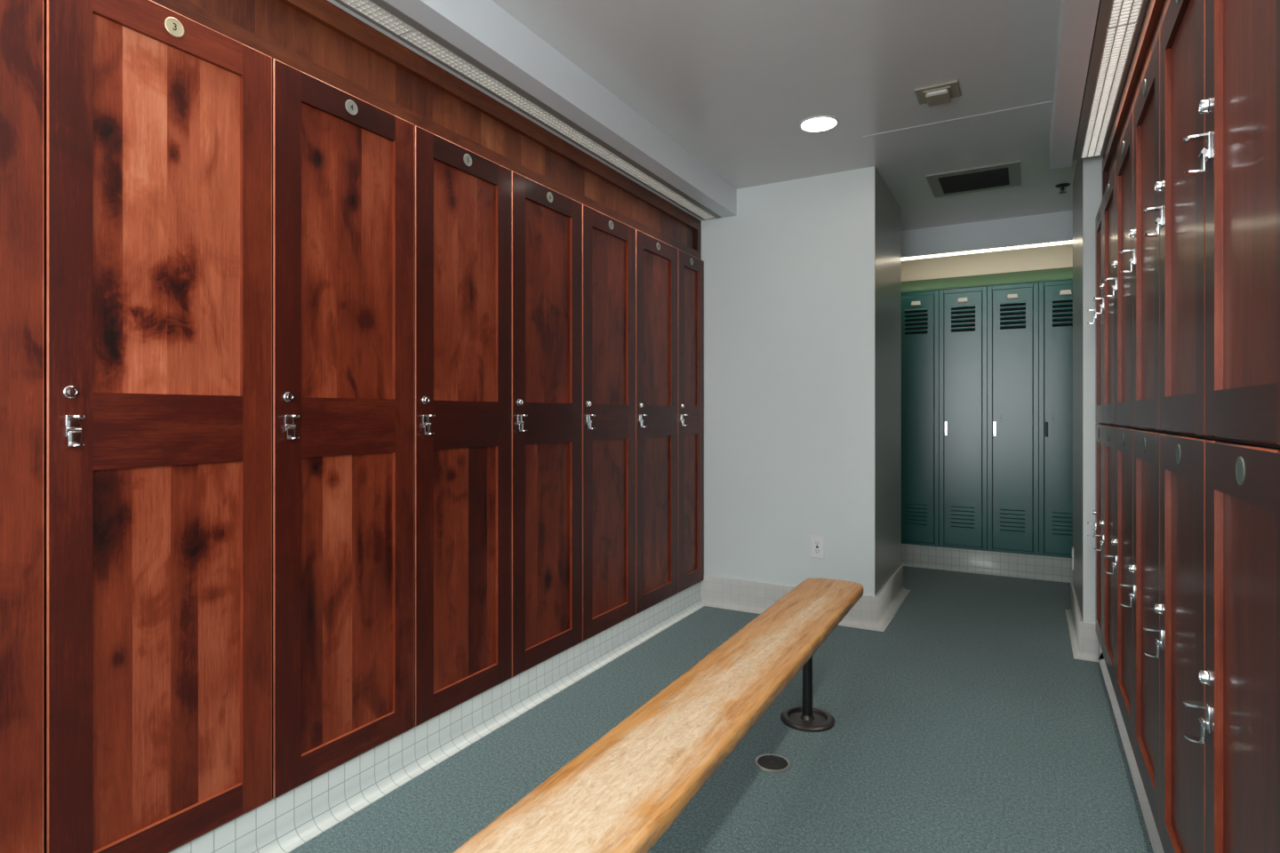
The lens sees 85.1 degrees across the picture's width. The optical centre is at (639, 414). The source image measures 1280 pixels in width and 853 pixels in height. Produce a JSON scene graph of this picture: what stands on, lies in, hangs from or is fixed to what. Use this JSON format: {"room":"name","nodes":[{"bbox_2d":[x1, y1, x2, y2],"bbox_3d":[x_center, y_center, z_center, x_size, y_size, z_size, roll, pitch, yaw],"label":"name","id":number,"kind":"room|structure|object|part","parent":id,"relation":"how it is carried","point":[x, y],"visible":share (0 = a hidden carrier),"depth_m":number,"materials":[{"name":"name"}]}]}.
{"room":"locker room","nodes":[
{"label":"locker room","id":0,"kind":"room"},
{"bbox_2d":[289,566,1153,852],"bbox_3d":[0.278,1.120,1.734,3.200,0.060,8.100,0,0,29],"label":"floor","id":1,"kind":"structure","parent":0,"point":[972,723],"depth_m":2.24,"materials":[{"name":"green carpet"}]},
{"bbox_2d":[168,582,704,852],"bbox_3d":[-1.084,1.023,1.399,0.048,0.134,5.990,0,0,29],"label":"tiled locker base","id":2,"kind":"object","parent":1,"relation":"on","point":[290,820],"depth_m":2.15,"materials":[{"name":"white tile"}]},
{"bbox_2d":[0,0,44,852],"bbox_3d":[-1.416,0.035,1.224,0.474,1.839,0.455,0,0,29],"label":"locker","id":3,"kind":"object","parent":2,"relation":"on","point":[21,21],"visible":1,"depth_m":1.29,"materials":[{"name":"brown wood"}]},
{"bbox_2d":[44,0,271,852],"bbox_3d":[-1.194,0.035,1.623,0.474,1.839,0.455,0,0,29],"label":"locker","id":4,"kind":"object","parent":2,"relation":"on","point":[158,121],"visible":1,"depth_m":1.50,"materials":[{"name":"brown wood"}]},
{"bbox_3d":[-1.029,-0.424,1.531,0.006,0.770,0.312,0,0,29],"label":"panel","id":5,"kind":"part","parent":4,"relation":"part of","materials":[{"name":"brown wood"}]},
{"bbox_3d":[-1.029,0.495,1.531,0.006,0.775,0.312,0,0,29],"label":"panel","id":6,"kind":"part","parent":4,"relation":"part of","materials":[{"name":"brown wood"}]},
{"bbox_3d":[-1.016,-0.845,1.524,0.003,0.040,0.040,0,0,29],"label":"number plate","id":7,"kind":"part","parent":4,"relation":"part of","materials":[{"name":"gold metal"}]},
{"bbox_2d":[272,58,414,799],"bbox_3d":[-0.973,0.035,2.022,0.474,1.839,0.455,0,0,29],"label":"locker","id":8,"kind":"object","parent":2,"relation":"on","point":[343,164],"visible":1,"depth_m":1.89,"materials":[{"name":"brown wood"}]},
{"bbox_3d":[-0.807,-0.424,1.930,0.006,0.770,0.312,0,0,29],"label":"panel","id":9,"kind":"part","parent":8,"relation":"part of","materials":[{"name":"brown wood"}]},
{"bbox_3d":[-0.807,0.495,1.930,0.006,0.775,0.312,0,0,29],"label":"panel","id":10,"kind":"part","parent":8,"relation":"part of","materials":[{"name":"brown wood"}]},
{"bbox_3d":[-0.794,-0.845,1.923,0.003,0.040,0.040,0,0,29],"label":"number plate","id":11,"kind":"part","parent":8,"relation":"part of","materials":[{"name":"silver metal"}]},
{"bbox_2d":[414,125,511,727],"bbox_3d":[-0.751,0.035,2.420,0.474,1.839,0.455,0,0,29],"label":"locker","id":12,"kind":"object","parent":2,"relation":"on","point":[462,197],"visible":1,"depth_m":2.30,"materials":[{"name":"brown wood"}]},
{"bbox_3d":[-0.586,-0.424,2.328,0.006,0.770,0.312,0,0,29],"label":"panel","id":13,"kind":"part","parent":12,"relation":"part of","materials":[{"name":"brown wood"}]},
{"bbox_3d":[-0.586,0.495,2.328,0.006,0.775,0.312,0,0,29],"label":"panel","id":14,"kind":"part","parent":12,"relation":"part of","materials":[{"name":"brown wood"}]},
{"bbox_3d":[-0.573,-0.845,2.321,0.003,0.040,0.040,0,0,29],"label":"number plate","id":15,"kind":"part","parent":12,"relation":"part of","materials":[{"name":"silver metal"}]},
{"bbox_2d":[511,170,582,677],"bbox_3d":[-0.529,0.035,2.819,0.474,1.839,0.455,0,0,29],"label":"locker","id":16,"kind":"object","parent":2,"relation":"on","point":[547,223],"visible":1,"depth_m":2.70,"materials":[{"name":"brown wood"}]},
{"bbox_3d":[-0.364,-0.424,2.727,0.006,0.770,0.312,0,0,29],"label":"panel","id":17,"kind":"part","parent":16,"relation":"part of","materials":[{"name":"brown wood"}]},
{"bbox_3d":[-0.364,0.495,2.727,0.006,0.775,0.312,0,0,29],"label":"panel","id":18,"kind":"part","parent":16,"relation":"part of","materials":[{"name":"brown wood"}]},
{"bbox_3d":[-0.351,-0.845,2.720,0.003,0.040,0.040,0,0,29],"label":"number plate","id":19,"kind":"part","parent":16,"relation":"part of","materials":[{"name":"silver metal"}]},
{"bbox_2d":[582,203,635,641],"bbox_3d":[-0.307,0.035,3.217,0.474,1.839,0.455,0,0,29],"label":"locker","id":20,"kind":"object","parent":2,"relation":"on","point":[608,244],"visible":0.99,"depth_m":3.11,"materials":[{"name":"brown wood"}]},
{"bbox_3d":[-0.142,-0.424,3.125,0.006,0.770,0.312,0,0,29],"label":"panel","id":21,"kind":"part","parent":20,"relation":"part of","materials":[{"name":"brown wood"}]},
{"bbox_3d":[-0.142,0.495,3.125,0.006,0.775,0.312,0,0,29],"label":"panel","id":22,"kind":"part","parent":20,"relation":"part of","materials":[{"name":"brown wood"}]},
{"bbox_3d":[-0.129,-0.845,3.118,0.003,0.040,0.040,0,0,29],"label":"number plate","id":23,"kind":"part","parent":20,"relation":"part of","materials":[{"name":"silver metal"}]},
{"bbox_2d":[635,229,678,614],"bbox_3d":[-0.085,0.035,3.616,0.474,1.839,0.455,0,0,29],"label":"locker","id":24,"kind":"object","parent":2,"relation":"on","point":[656,260],"visible":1,"depth_m":3.51,"materials":[{"name":"brown wood"}]},
{"bbox_3d":[0.080,-0.424,3.524,0.006,0.770,0.312,0,0,29],"label":"panel","id":25,"kind":"part","parent":24,"relation":"part of","materials":[{"name":"brown wood"}]},
{"bbox_3d":[0.080,0.495,3.524,0.006,0.775,0.312,0,0,29],"label":"panel","id":26,"kind":"part","parent":24,"relation":"part of","materials":[{"name":"brown wood"}]},
{"bbox_3d":[0.093,-0.845,3.517,0.003,0.040,0.040,0,0,29],"label":"number plate","id":27,"kind":"part","parent":24,"relation":"part of","materials":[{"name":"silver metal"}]},
{"bbox_2d":[678,248,703,592],"bbox_3d":[0.109,0.035,3.964,0.474,1.839,0.339,0,0,29],"label":"locker","id":28,"kind":"object","parent":2,"relation":"on","point":[691,268],"visible":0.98,"depth_m":3.88,"materials":[{"name":"brown wood"}]},
{"bbox_3d":[0.274,-0.424,3.872,0.006,0.770,0.196,0,0,29],"label":"panel","id":29,"kind":"part","parent":28,"relation":"part of","materials":[{"name":"brown wood"}]},
{"bbox_3d":[0.274,0.495,3.872,0.006,0.775,0.196,0,0,29],"label":"panel","id":30,"kind":"part","parent":28,"relation":"part of","materials":[{"name":"brown wood"}]},
{"bbox_2d":[452,578,863,852],"bbox_3d":[0.176,0.875,1.647,0.271,0.433,2.550,0,0,29],"label":"bench","id":31,"kind":"object","parent":1,"relation":"on","point":[622,793],"visible":1,"depth_m":1.40,"materials":[{"name":"brown wood"}]},
{"bbox_3d":[0.596,0.890,2.483,0.170,0.387,0.070,0,0,29],"label":"leg","id":32,"kind":"part","parent":31,"relation":"part of","materials":[{"name":"black metal"}]},
{"bbox_2d":[754,753,791,773],"bbox_3d":[0.413,1.088,2.176,0.112,0.006,0.112,0,0,29],"label":"floor drain","id":33,"kind":"object","parent":1,"relation":"on","point":[769,763],"visible":1,"depth_m":2.17,"materials":[{"name":"metal"}]},
{"bbox_2d":[901,544,1072,583],"bbox_3d":[2.362,1.012,4.751,1.250,0.157,0.030,0,0,29],"label":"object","id":34,"kind":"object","parent":1,"relation":"on","point":[979,562],"depth_m":4.75,"materials":[{"name":"white tile"}]},
{"bbox_2d":[901,289,939,546],"bbox_3d":[2.019,0.030,5.067,0.302,1.804,0.261,0,0,29],"label":"locker","id":35,"kind":"object","parent":34,"relation":"on","point":[920,310],"visible":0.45,"depth_m":4.95,"materials":[{"name":"green metal"}]},
{"bbox_2d":[904,503,927,525],"bbox_3d":[1.962,0.713,4.965,0.148,0.145,0.010,0,0,29],"label":"vent","id":36,"kind":"object","parent":35,"relation":"attached to","point":[916,514],"depth_m":4.97,"materials":[{"name":"green metal"}]},
{"bbox_3d":[1.963,-0.789,4.965,0.068,0.030,0.008,0,0,29],"label":"number plate","id":37,"kind":"part","parent":35,"relation":"part of","materials":[{"name":"metal"}]},
{"bbox_2d":[904,308,927,335],"bbox_3d":[1.964,-0.659,4.964,0.152,0.179,0.010,0,0,29],"label":"vent","id":38,"kind":"object","parent":35,"relation":"attached to","point":[916,319],"depth_m":4.96,"materials":[{"name":"green metal"}]},
{"bbox_2d":[901,266,1072,293],"bbox_3d":[2.420,-0.930,4.854,1.242,0.115,0.244,0,0,29],"label":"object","id":39,"kind":"object","parent":35,"relation":"on","point":[1062,273],"visible":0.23,"depth_m":4.81,"materials":[{"name":"green metal"}]},
{"bbox_2d":[939,286,987,551],"bbox_3d":[2.284,0.030,4.920,0.302,1.804,0.261,0,0,29],"label":"locker","id":40,"kind":"object","parent":34,"relation":"on","point":[963,311],"visible":0.99,"depth_m":4.82,"materials":[{"name":"green metal"}]},
{"bbox_2d":[951,506,974,528],"bbox_3d":[2.228,0.713,4.817,0.148,0.145,0.010,0,0,29],"label":"vent","id":41,"kind":"object","parent":40,"relation":"attached to","point":[962,517],"depth_m":4.82,"materials":[{"name":"green metal"}]},
{"bbox_3d":[2.228,-0.789,4.818,0.068,0.030,0.008,0,0,29],"label":"number plate","id":42,"kind":"part","parent":40,"relation":"part of","materials":[{"name":"metal"}]},
{"bbox_2d":[951,304,975,332],"bbox_3d":[2.229,-0.659,4.816,0.152,0.179,0.010,0,0,29],"label":"vent","id":43,"kind":"object","parent":40,"relation":"attached to","point":[963,316],"depth_m":4.82,"materials":[{"name":"green metal"}]},
{"bbox_2d":[987,281,1038,555],"bbox_3d":[2.550,0.030,4.772,0.302,1.804,0.261,0,0,29],"label":"locker","id":44,"kind":"object","parent":34,"relation":"on","point":[1012,309],"visible":1,"depth_m":4.67,"materials":[{"name":"green metal"}]},
{"bbox_2d":[1000,509,1024,532],"bbox_3d":[2.493,0.713,4.669,0.148,0.145,0.010,0,0,29],"label":"vent","id":45,"kind":"object","parent":44,"relation":"attached to","point":[1011,520],"depth_m":4.67,"materials":[{"name":"green metal"}]},
{"bbox_2d":[1000,301,1025,329],"bbox_3d":[2.494,-0.659,4.668,0.152,0.179,0.010,0,0,29],"label":"vent","id":46,"kind":"object","parent":44,"relation":"attached to","point":[1012,314],"depth_m":4.67,"materials":[{"name":"green metal"}]},
{"bbox_3d":[2.493,-0.789,4.670,0.068,0.030,0.008,0,0,29],"label":"number plate","id":47,"kind":"part","parent":44,"relation":"part of","materials":[{"name":"metal"}]},
{"bbox_2d":[1038,279,1072,558],"bbox_3d":[2.815,0.030,4.624,0.302,1.804,0.261,0,0,29],"label":"locker","id":48,"kind":"object","parent":34,"relation":"on","point":[1055,298],"visible":0.67,"depth_m":4.55,"materials":[{"name":"green metal"}]},
{"bbox_2d":[1052,512,1072,535],"bbox_3d":[2.758,0.713,4.522,0.148,0.145,0.010,0,0,29],"label":"vent","id":49,"kind":"object","parent":48,"relation":"attached to","point":[1062,522],"depth_m":4.53,"materials":[{"name":"green metal"}]},
{"bbox_2d":[1052,298,1072,327],"bbox_3d":[2.760,-0.659,4.521,0.152,0.179,0.010,0,0,29],"label":"vent","id":50,"kind":"object","parent":48,"relation":"attached to","point":[1062,308],"depth_m":4.53,"materials":[{"name":"green metal"}]},
{"bbox_3d":[2.758,-0.789,4.522,0.068,0.030,0.008,0,0,29],"label":"number plate","id":51,"kind":"part","parent":48,"relation":"part of","materials":[{"name":"metal"}]},
{"bbox_2d":[491,0,1077,231],"bbox_3d":[0.278,-1.294,1.734,3.200,0.060,8.100,0,0,29],"label":"ceiling","id":52,"kind":"structure","parent":0,"point":[732,83],"depth_m":2.64,"materials":[{"name":"paint"}]},
{"bbox_2d":[327,0,736,221],"bbox_3d":[-1.201,-1.190,1.464,0.658,0.149,5.990,0,0,29],"label":"soffit","id":53,"kind":"structure","parent":52,"relation":"attached to","point":[482,29],"depth_m":2.47,"materials":[{"name":"paint"}]},
{"bbox_2d":[151,0,701,259],"bbox_3d":[-0.521,-1.000,2.487,0.030,0.227,3.534,0,0,29],"label":"header panel","id":54,"kind":"object","parent":53,"relation":"attached to","point":[319,39],"visible":0.99,"depth_m":2.20,"materials":[{"name":"brown wood"}]},
{"bbox_3d":[-0.521,-1.084,2.487,0.030,0.060,3.534,0,0,29],"label":"rail","id":55,"kind":"part","parent":54,"relation":"part of","materials":[{"name":"brown wood"}]},
{"bbox_2d":[334,0,721,220],"bbox_3d":[-0.725,-1.149,1.940,0.112,0.072,4.684,0,0,29],"label":"vent grille","id":56,"kind":"object","parent":53,"relation":"attached to","point":[379,12],"visible":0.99,"depth_m":2.40,"materials":[{"name":"metal"}]},
{"bbox_2d":[799,115,838,132],"bbox_3d":[0.777,-1.262,3.035,0.166,0.007,0.166,0,0,29],"label":"recessed light","id":57,"kind":"object","parent":52,"relation":"in","point":[817,124],"visible":1,"depth_m":3.03,"materials":[{"name":"white plastic"}]},
{"bbox_2d":[913,80,960,106],"bbox_3d":[1.167,-1.249,2.733,0.156,0.030,0.144,0,0,29],"label":"ceiling sensor","id":58,"kind":"object","parent":52,"relation":"attached to","point":[940,93],"visible":1,"depth_m":2.71,"materials":[{"name":"beige plastic"}]},
{"bbox_2d":[863,101,1052,136],"bbox_3d":[1.340,-1.263,2.998,0.745,0.002,0.006,0,0,29],"label":"joint","id":59,"kind":"object","parent":52,"relation":"attached to","point":[1047,101],"visible":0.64,"depth_m":2.98,"materials":[{"name":"paint"}]},
{"bbox_2d":[925,160,1021,197],"bbox_3d":[1.803,-1.258,3.763,0.440,0.014,0.410,0,0,29],"label":"ceiling vent","id":60,"kind":"object","parent":52,"relation":"in","point":[1004,175],"visible":1,"depth_m":3.73,"materials":[{"name":"black metal"}]},
{"bbox_2d":[901,210,1072,257],"bbox_3d":[2.262,-1.173,4.572,1.250,0.182,0.020,0,0,29],"label":"fascia","id":61,"kind":"object","parent":52,"relation":"attached to","point":[1053,227],"visible":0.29,"depth_m":4.55,"materials":[{"name":"paint"}]},
{"bbox_2d":[901,240,1072,261],"bbox_3d":[2.296,-1.108,4.628,1.230,0.048,0.108,0,0,29],"label":"strip light","id":62,"kind":"object","parent":61,"relation":"attached to","point":[1064,242],"visible":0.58,"depth_m":4.62,"materials":[{"name":"white plastic"}]},
{"bbox_2d":[901,248,986,261],"bbox_3d":[2.030,-1.096,4.778,0.610,0.026,0.098,0,0,29],"label":"diffuser","id":63,"kind":"object","parent":62,"relation":"attached to","point":[979,251],"depth_m":4.74,"materials":[{"name":"white plastic"}]},
{"bbox_2d":[986,240,1072,252],"bbox_3d":[2.566,-1.096,4.480,0.604,0.026,0.098,0,0,29],"label":"diffuser","id":64,"kind":"object","parent":62,"relation":"attached to","point":[1065,242],"depth_m":4.51,"materials":[{"name":"white plastic"}]},
{"bbox_2d":[1055,183,1070,193],"bbox_3d":[2.333,-1.242,3.852,0.072,0.044,0.072,0,0,29],"label":"sprinkler head","id":65,"kind":"object","parent":52,"relation":"attached to","point":[1061,186],"visible":1,"depth_m":3.84},
{"bbox_2d":[1049,0,1148,169],"bbox_3d":[0.689,-1.190,0.410,0.635,0.149,5.986,0,0,29],"label":"soffit","id":66,"kind":"structure","parent":52,"relation":"attached to","point":[1077,19],"depth_m":2.29,"materials":[{"name":"paint"}]},
{"bbox_2d":[1072,0,1148,160],"bbox_3d":[0.929,-1.149,1.203,0.111,0.072,4.205,0,0,29],"label":"strip light","id":67,"kind":"object","parent":66,"relation":"attached to","point":[1118,22],"visible":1,"depth_m":2.26,"materials":[{"name":"paint"}]},
{"bbox_2d":[1102,0,1169,197],"bbox_3d":[1.404,-0.991,1.909,0.030,0.246,2.662,0,0,29],"label":"header panel","id":68,"kind":"object","parent":66,"relation":"attached to","point":[1156,11],"visible":0.39,"depth_m":2.19,"materials":[{"name":"brown wood"}]},
{"bbox_2d":[701,166,874,596],"bbox_3d":[0.736,-0.087,4.288,1.515,2.354,0.830,0,0,29],"label":"wall","id":69,"kind":"structure","parent":0,"point":[789,277],"depth_m":3.77,"materials":[{"name":"paint"}]},
{"bbox_2d":[700,565,911,631],"bbox_3d":[0.969,1.008,4.160,1.086,0.163,0.932,0,0,29],"label":"baseboard","id":70,"kind":"structure","parent":69,"relation":"attached to","point":[870,612],"depth_m":3.85,"materials":[{"name":"white tile"}]},
{"bbox_2d":[810,536,823,559],"bbox_3d":[0.939,0.704,3.696,0.070,0.116,0.009,0,0,29],"label":"power outlet","id":71,"kind":"object","parent":69,"relation":"attached to","point":[817,542],"visible":1,"depth_m":3.69,"materials":[{"name":"white plastic"}]},
{"bbox_2d":[814,548,820,553],"bbox_3d":[0.938,0.725,3.693,0.033,0.029,0.004,0,0,29],"label":"socket","id":72,"kind":"object","parent":71,"relation":"attached to","point":[816,550],"depth_m":3.69,"materials":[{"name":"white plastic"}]},
{"bbox_2d":[814,540,820,546],"bbox_3d":[0.938,0.683,3.693,0.033,0.029,0.004,0,0,29],"label":"socket","id":73,"kind":"object","parent":71,"relation":"attached to","point":[817,543],"depth_m":3.69,"materials":[{"name":"white plastic"}]},
{"bbox_2d":[874,166,901,595],"bbox_3d":[1.400,-0.087,3.922,0.002,2.354,0.828,0,0,29],"label":"wall","id":74,"kind":"structure","parent":0,"point":[887,211],"depth_m":3.88,"materials":[{"name":"paint"}]},
{"bbox_2d":[901,243,1072,555],"bbox_3d":[2.505,-0.087,5.014,1.460,2.354,0.080,0,0,29],"label":"wall","id":75,"kind":"structure","parent":0,"point":[1054,256],"depth_m":4.98,"materials":[{"name":"beige paint"}]},
{"bbox_2d":[1072,154,1103,659],"bbox_3d":[2.522,-0.087,3.284,0.788,2.354,0.812,0,0,29],"label":"wall","id":76,"kind":"structure","parent":0,"point":[1092,167],"depth_m":3.12,"materials":[{"name":"paint"}]},
{"bbox_2d":[1071,546,1073,570],"bbox_3d":[2.342,0.780,3.778,0.009,0.116,0.070,0,0,29],"label":"power outlet","id":77,"kind":"object","parent":76,"relation":"attached to","point":[1072,551],"visible":0.98,"depth_m":3.75,"materials":[{"name":"white plastic"}]},
{"bbox_3d":[2.343,0.780,3.777,0.007,0.116,0.070,0,0,29],"label":"plate","id":78,"kind":"part","parent":77,"relation":"part of","materials":[{"name":"white plastic"}]},
{"bbox_2d":[1064,583,1164,852],"bbox_3d":[1.594,1.008,2.293,0.200,0.163,3.517,0,0,29],"label":"baseboard","id":79,"kind":"structure","parent":76,"relation":"attached to","point":[1154,836],"depth_m":2.89,"materials":[{"name":"white tile"}]},
{"bbox_2d":[1087,423,1109,654],"bbox_3d":[2.094,0.497,2.816,0.474,0.915,0.346,0,0,29],"label":"locker","id":80,"kind":"object","parent":79,"relation":"on","point":[1098,512],"visible":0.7,"depth_m":3.00,"materials":[{"name":"brown wood"}]},
{"bbox_2d":[1087,197,1103,423],"bbox_3d":[2.094,-0.413,2.816,0.474,0.904,0.346,0,0,29],"label":"locker","id":81,"kind":"object","parent":80,"relation":"on","point":[1099,220],"visible":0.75,"depth_m":3.00,"materials":[{"name":"brown wood"}]},
{"bbox_3d":[1.925,-0.412,2.909,0.020,0.899,0.343,0,0,29],"label":"door","id":82,"kind":"part","parent":81,"relation":"part of","materials":[{"name":"brown wood"}]},
{"bbox_3d":[1.929,-0.411,2.908,0.006,0.757,0.215,0,0,29],"label":"panel","id":83,"kind":"part","parent":81,"relation":"part of","materials":[{"name":"brown wood"}]},
{"bbox_3d":[1.925,0.498,2.909,0.020,0.910,0.343,0,0,29],"label":"door","id":84,"kind":"part","parent":80,"relation":"part of","materials":[{"name":"brown wood"}]},
{"bbox_3d":[1.929,0.499,2.908,0.006,0.768,0.215,0,0,29],"label":"panel","id":85,"kind":"part","parent":80,"relation":"part of","materials":[{"name":"brown wood"}]},
{"bbox_2d":[1093,424,1123,694],"bbox_3d":[1.898,0.497,2.464,0.474,0.915,0.456,0,0,29],"label":"locker","id":86,"kind":"object","parent":79,"relation":"on","point":[1108,523],"visible":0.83,"depth_m":2.63,"materials":[{"name":"brown wood"}]},
{"bbox_2d":[1093,160,1115,424],"bbox_3d":[1.898,-0.413,2.464,0.474,0.904,0.456,0,0,29],"label":"locker","id":87,"kind":"object","parent":86,"relation":"on","point":[1108,304],"visible":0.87,"depth_m":2.63,"materials":[{"name":"brown wood"}]},
{"bbox_3d":[1.730,-0.412,2.558,0.020,0.899,0.453,0,0,29],"label":"door","id":88,"kind":"part","parent":87,"relation":"part of","materials":[{"name":"brown wood"}]},
{"bbox_3d":[1.733,-0.411,2.556,0.006,0.757,0.325,0,0,29],"label":"panel","id":89,"kind":"part","parent":87,"relation":"part of","materials":[{"name":"brown wood"}]},
{"bbox_3d":[1.730,0.498,2.558,0.020,0.910,0.453,0,0,29],"label":"door","id":90,"kind":"part","parent":86,"relation":"part of","materials":[{"name":"brown wood"}]},
{"bbox_3d":[1.733,0.499,2.556,0.006,0.768,0.325,0,0,29],"label":"panel","id":91,"kind":"part","parent":86,"relation":"part of","materials":[{"name":"brown wood"}]},
{"bbox_2d":[1104,425,1142,751],"bbox_3d":[1.676,0.497,2.065,0.474,0.915,0.456,0,0,29],"label":"locker","id":92,"kind":"object","parent":79,"relation":"on","point":[1124,541],"visible":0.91,"depth_m":2.20,"materials":[{"name":"brown wood"}]},
{"bbox_2d":[1104,109,1133,427],"bbox_3d":[1.676,-0.413,2.065,0.474,0.904,0.456,0,0,29],"label":"locker","id":93,"kind":"object","parent":92,"relation":"on","point":[1123,287],"visible":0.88,"depth_m":2.20,"materials":[{"name":"brown wood"}]},
{"bbox_3d":[1.498,-0.826,2.164,0.003,0.040,0.040,0,0,29],"label":"number plate","id":94,"kind":"part","parent":93,"relation":"part of","materials":[{"name":"silver metal"}]},
{"bbox_3d":[1.507,-0.412,2.159,0.020,0.899,0.453,0,0,29],"label":"door","id":95,"kind":"part","parent":93,"relation":"part of","materials":[{"name":"brown wood"}]},
{"bbox_3d":[1.511,-0.411,2.157,0.006,0.757,0.325,0,0,29],"label":"panel","id":96,"kind":"part","parent":93,"relation":"part of","materials":[{"name":"brown wood"}]},
{"bbox_3d":[1.498,0.079,2.164,0.003,0.040,0.040,0,0,29],"label":"number plate","id":97,"kind":"part","parent":92,"relation":"part of","materials":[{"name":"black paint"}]},
{"bbox_3d":[1.511,0.499,2.157,0.006,0.768,0.325,0,0,29],"label":"panel","id":98,"kind":"part","parent":92,"relation":"part of","materials":[{"name":"brown wood"}]},
{"bbox_3d":[1.507,0.498,2.159,0.020,0.910,0.453,0,0,29],"label":"door","id":99,"kind":"part","parent":92,"relation":"part of","materials":[{"name":"brown wood"}]},
{"bbox_2d":[1120,428,1171,837],"bbox_3d":[1.454,0.497,1.666,0.474,0.915,0.456,0,0,29],"label":"locker","id":100,"kind":"object","parent":79,"relation":"on","point":[1146,567],"visible":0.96,"depth_m":1.78,"materials":[{"name":"brown wood"}]},
{"bbox_2d":[1120,31,1159,430],"bbox_3d":[1.454,-0.413,1.666,0.474,0.904,0.456,0,0,29],"label":"locker","id":101,"kind":"object","parent":100,"relation":"on","point":[1145,260],"visible":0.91,"depth_m":1.78,"materials":[{"name":"brown wood"}]},
{"bbox_3d":[1.276,-0.826,1.765,0.003,0.040,0.040,0,0,29],"label":"number plate","id":102,"kind":"part","parent":101,"relation":"part of","materials":[{"name":"silver metal"}]},
{"bbox_3d":[1.285,-0.412,1.760,0.020,0.899,0.453,0,0,29],"label":"door","id":103,"kind":"part","parent":101,"relation":"part of","materials":[{"name":"brown wood"}]},
{"bbox_3d":[1.289,-0.411,1.758,0.006,0.757,0.325,0,0,29],"label":"panel","id":104,"kind":"part","parent":101,"relation":"part of","materials":[{"name":"brown wood"}]},
{"bbox_3d":[1.276,0.079,1.765,0.003,0.040,0.040,0,0,29],"label":"number plate","id":105,"kind":"part","parent":100,"relation":"part of","materials":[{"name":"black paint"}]},
{"bbox_3d":[1.289,0.499,1.758,0.006,0.768,0.325,0,0,29],"label":"panel","id":106,"kind":"part","parent":100,"relation":"part of","materials":[{"name":"brown wood"}]},
{"bbox_2d":[1143,432,1221,852],"bbox_3d":[1.232,0.497,1.266,0.474,0.915,0.456,0,0,29],"label":"locker","id":107,"kind":"object","parent":79,"relation":"on","point":[1181,608],"visible":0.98,"depth_m":1.38,"materials":[{"name":"brown wood"}]},
{"bbox_2d":[1143,0,1206,436],"bbox_3d":[1.232,-0.413,1.266,0.474,0.904,0.456,0,0,29],"label":"locker","id":108,"kind":"object","parent":107,"relation":"on","point":[1181,222],"visible":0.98,"depth_m":1.38,"materials":[{"name":"brown wood"}]},
{"bbox_3d":[1.066,-0.411,1.358,0.006,0.757,0.325,0,0,29],"label":"panel","id":109,"kind":"part","parent":108,"relation":"part of","materials":[{"name":"brown wood"}]},
{"bbox_3d":[1.054,0.079,1.365,0.003,0.040,0.040,0,0,29],"label":"number plate","id":110,"kind":"part","parent":107,"relation":"part of","materials":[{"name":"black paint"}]},
{"bbox_3d":[1.066,0.499,1.358,0.006,0.768,0.325,0,0,29],"label":"panel","id":111,"kind":"part","parent":107,"relation":"part of","materials":[{"name":"brown wood"}]},
{"bbox_2d":[1183,438,1279,852],"bbox_3d":[1.009,0.497,0.867,0.474,0.915,0.456,0,0,29],"label":"locker","id":112,"kind":"object","parent":79,"relation":"on","point":[1240,729],"visible":1,"depth_m":0.99,"materials":[{"name":"brown wood"}]},
{"bbox_2d":[1183,0,1279,445],"bbox_3d":[1.009,-0.413,0.867,0.474,0.904,0.456,0,0,29],"label":"locker","id":113,"kind":"object","parent":112,"relation":"on","point":[1240,157],"visible":1,"depth_m":0.99,"materials":[{"name":"brown wood"}]},
{"bbox_3d":[0.844,-0.411,0.959,0.006,0.757,0.325,0,0,29],"label":"panel","id":114,"kind":"part","parent":113,"relation":"part of","materials":[{"name":"brown wood"}]},
{"bbox_3d":[0.831,0.079,0.966,0.003,0.040,0.040,0,0,29],"label":"number plate","id":115,"kind":"part","parent":112,"relation":"part of","materials":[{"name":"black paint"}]},
{"bbox_3d":[0.844,0.499,0.959,0.006,0.768,0.325,0,0,29],"label":"panel","id":116,"kind":"part","parent":112,"relation":"part of","materials":[{"name":"brown wood"}]}
]}

